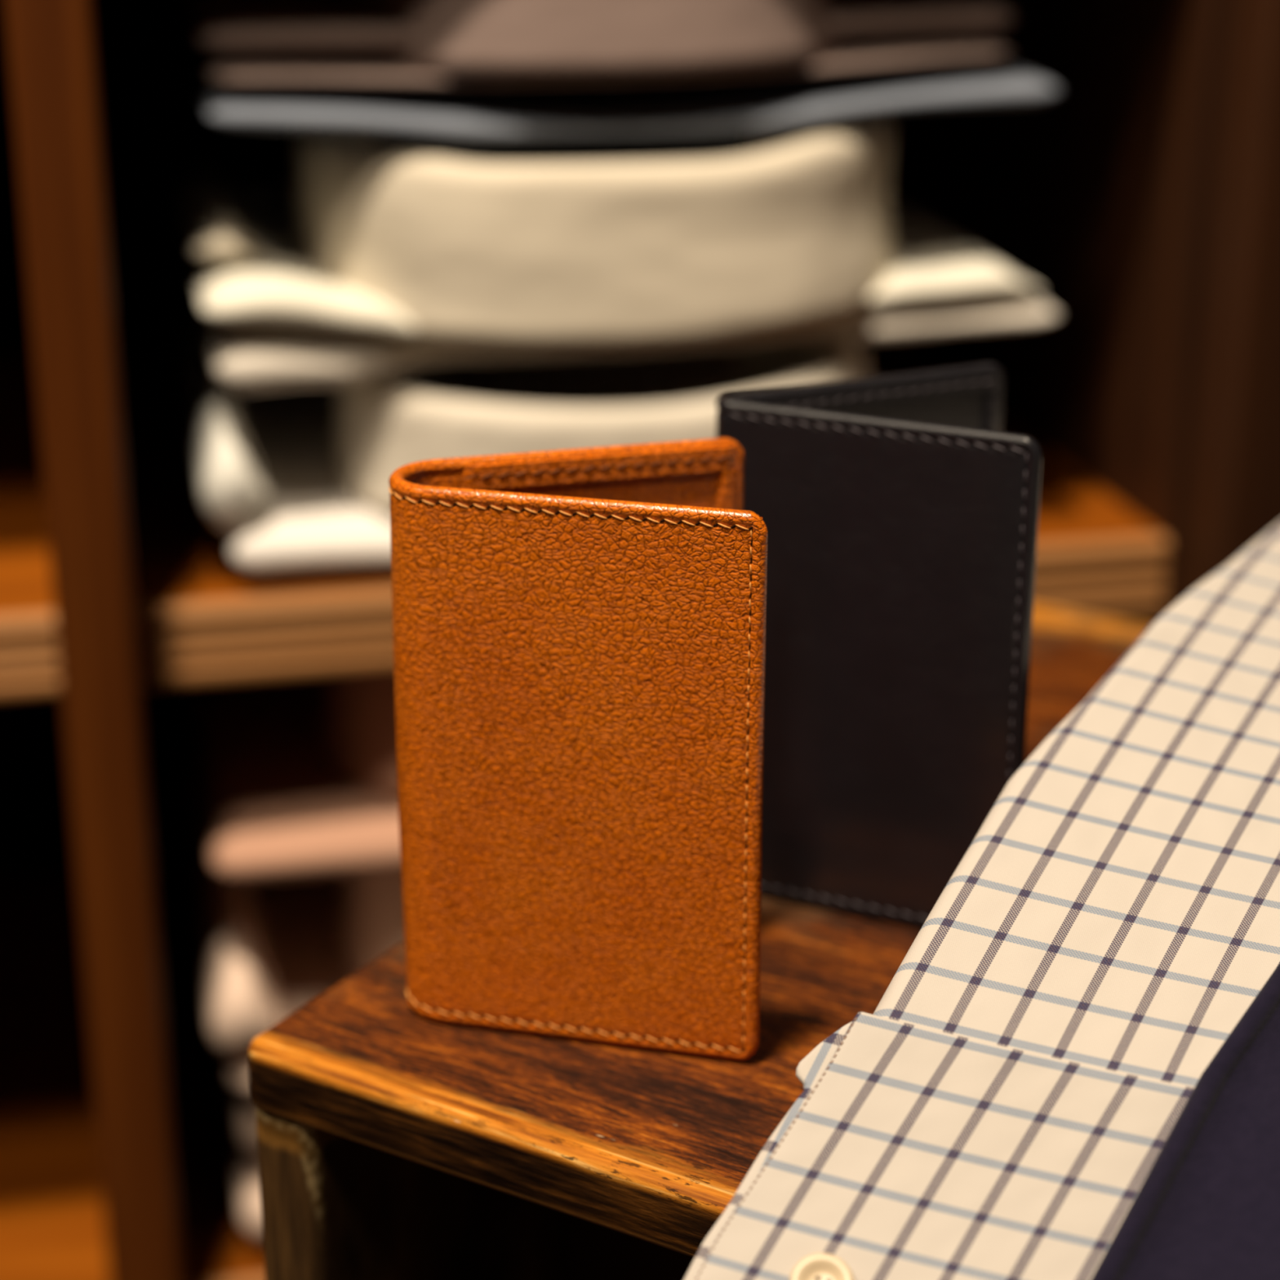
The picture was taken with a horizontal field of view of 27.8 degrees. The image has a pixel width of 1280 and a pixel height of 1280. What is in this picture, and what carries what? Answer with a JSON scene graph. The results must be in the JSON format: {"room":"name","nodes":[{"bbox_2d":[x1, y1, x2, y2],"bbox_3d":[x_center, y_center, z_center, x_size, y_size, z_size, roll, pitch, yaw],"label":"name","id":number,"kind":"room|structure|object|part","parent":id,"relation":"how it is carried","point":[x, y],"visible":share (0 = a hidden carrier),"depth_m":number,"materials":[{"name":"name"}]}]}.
{"room":"clothing store","nodes":[
{"label":"clothing store","id":0,"kind":"room"},
{"bbox_3d":[0.000,0.684,0.196,3.600,0.050,3.900,0,20,0],"label":"floor","id":1,"kind":"structure","parent":0,"visible":0},
{"bbox_2d":[0,0,1279,1279],"bbox_3d":[-0.213,-0.140,0.852,0.832,1.064,0.370,-4,20,-12],"label":"shelving unit","id":2,"kind":"object","parent":1,"relation":"on","point":[1140,198],"visible":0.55,"depth_m":0.82,"materials":[{"name":"brown wood"}]},
{"bbox_3d":[-0.403,-0.036,0.858,0.408,0.024,0.325,-4,20,-12],"label":"shelf","id":3,"kind":"part","parent":2,"relation":"part of","materials":[{"name":"brown wood"}]},
{"bbox_3d":[-0.403,0.181,0.937,0.408,0.024,0.325,-4,20,-12],"label":"shelf","id":4,"kind":"part","parent":2,"relation":"part of","materials":[{"name":"brown wood"}]},
{"bbox_3d":[-0.025,0.153,1.014,0.318,0.024,0.325,-4,20,-12],"label":"shelf","id":5,"kind":"part","parent":2,"relation":"part of","materials":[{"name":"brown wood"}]},
{"bbox_2d":[218,1047,262,1240],"bbox_3d":[-0.033,0.121,0.978,0.254,0.058,0.279,-4,20,-12],"label":"shirt","id":6,"kind":"object","parent":2,"relation":"on","point":[241,1108],"visible":0.03,"depth_m":0.84,"materials":[{"name":"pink fabric"}]},
{"bbox_2d":[178,742,404,1091],"bbox_3d":[-0.035,0.061,0.949,0.260,0.069,0.290,-4,20,-12],"label":"shirt","id":7,"kind":"object","parent":6,"relation":"on","point":[269,947],"visible":0.16,"depth_m":0.85,"materials":[{"name":"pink fabric"}]},
{"bbox_2d":[186,669,400,879],"bbox_3d":[-0.034,-0.006,0.929,0.256,0.063,0.283,-4,20,-12],"label":"shirt","id":8,"kind":"object","parent":7,"relation":"on","point":[298,775],"visible":0.12,"depth_m":0.81,"materials":[{"name":"pink fabric"}]},
{"bbox_3d":[-0.272,-0.203,1.012,0.750,1.057,0.009,-4,20,-12],"label":"panel","id":9,"kind":"part","parent":2,"relation":"part of","materials":[{"name":"brown wood"}]},
{"bbox_2d":[173,312,871,573],"bbox_3d":[-0.032,-0.093,0.890,0.250,0.058,0.298,-4,20,-12],"label":"shirt","id":10,"kind":"object","parent":2,"relation":"on","point":[296,477],"visible":0.39,"depth_m":0.78,"materials":[{"name":"white fabric"}]},
{"bbox_2d":[171,110,1058,389],"bbox_3d":[-0.025,-0.153,0.872,0.260,0.074,0.293,-4,20,-12],"label":"shirt","id":11,"kind":"object","parent":10,"relation":"on","point":[380,259],"visible":0.98,"depth_m":0.74,"materials":[{"name":"fabric"}]},
{"bbox_2d":[165,5,1059,138],"bbox_3d":[-0.026,-0.196,0.866,0.250,0.015,0.276,-4,20,-12],"label":"shirt","id":12,"kind":"object","parent":11,"relation":"on","point":[731,104],"visible":0.52,"depth_m":0.76,"materials":[{"name":"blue fabric"}]},
{"bbox_2d":[175,0,1015,84],"bbox_3d":[-0.030,-0.225,0.850,0.242,0.050,0.284,-4,20,-12],"label":"shirt","id":13,"kind":"object","parent":12,"relation":"on","point":[237,42],"visible":1,"depth_m":0.73,"materials":[{"name":"brown fabric"}]},
{"bbox_3d":[-0.025,-0.065,0.935,0.318,0.024,0.325,-4,20,-12],"label":"shelf","id":14,"kind":"part","parent":2,"relation":"part of","materials":[{"name":"brown wood"}]},
{"bbox_3d":[0.141,-0.173,0.932,0.020,1.057,0.330,-4,20,-12],"label":"panel","id":15,"kind":"part","parent":2,"relation":"part of","materials":[{"name":"brown wood"}]},
{"bbox_2d":[248,604,1149,1279],"bbox_3d":[0.142,0.270,0.602,0.320,0.450,0.309,12,23,29],"label":"wooden table","id":16,"kind":"object","parent":1,"relation":"on","point":[395,1142],"visible":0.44,"depth_m":0.48,"materials":[{"name":"brown wood"}]},
{"bbox_2d":[388,437,768,1060],"bbox_3d":[-0.012,0.020,0.475,0.066,0.105,0.051,-1,20,-2],"label":"wallet","id":17,"kind":"object","parent":16,"relation":"on","point":[579,634],"visible":1,"depth_m":0.46,"materials":[{"name":"orange leather"}]},
{"bbox_2d":[715,363,1042,926],"bbox_3d":[0.045,0.002,0.527,0.062,0.105,0.062,0,20,0],"label":"wallet","id":18,"kind":"object","parent":16,"relation":"on","point":[899,513],"visible":0.85,"depth_m":0.51,"materials":[{"name":"black leather"}]},
{"bbox_2d":[684,522,1279,1279],"bbox_3d":[0.129,0.047,0.482,0.101,0.079,0.346,12,23,30],"label":"checked shirt","id":19,"kind":"object","parent":16,"relation":"on","point":[1013,1088],"visible":0.97,"depth_m":0.42,"materials":[{"name":"fabric"}]},
{"bbox_2d":[1089,963,1279,1279],"bbox_3d":[0.164,0.081,0.376,0.199,0.058,0.080,6,21,15],"label":"garment","id":20,"kind":"object","parent":16,"relation":"on","point":[1207,1206],"visible":1,"depth_m":0.39,"materials":[{"name":"fabric"}]}
]}

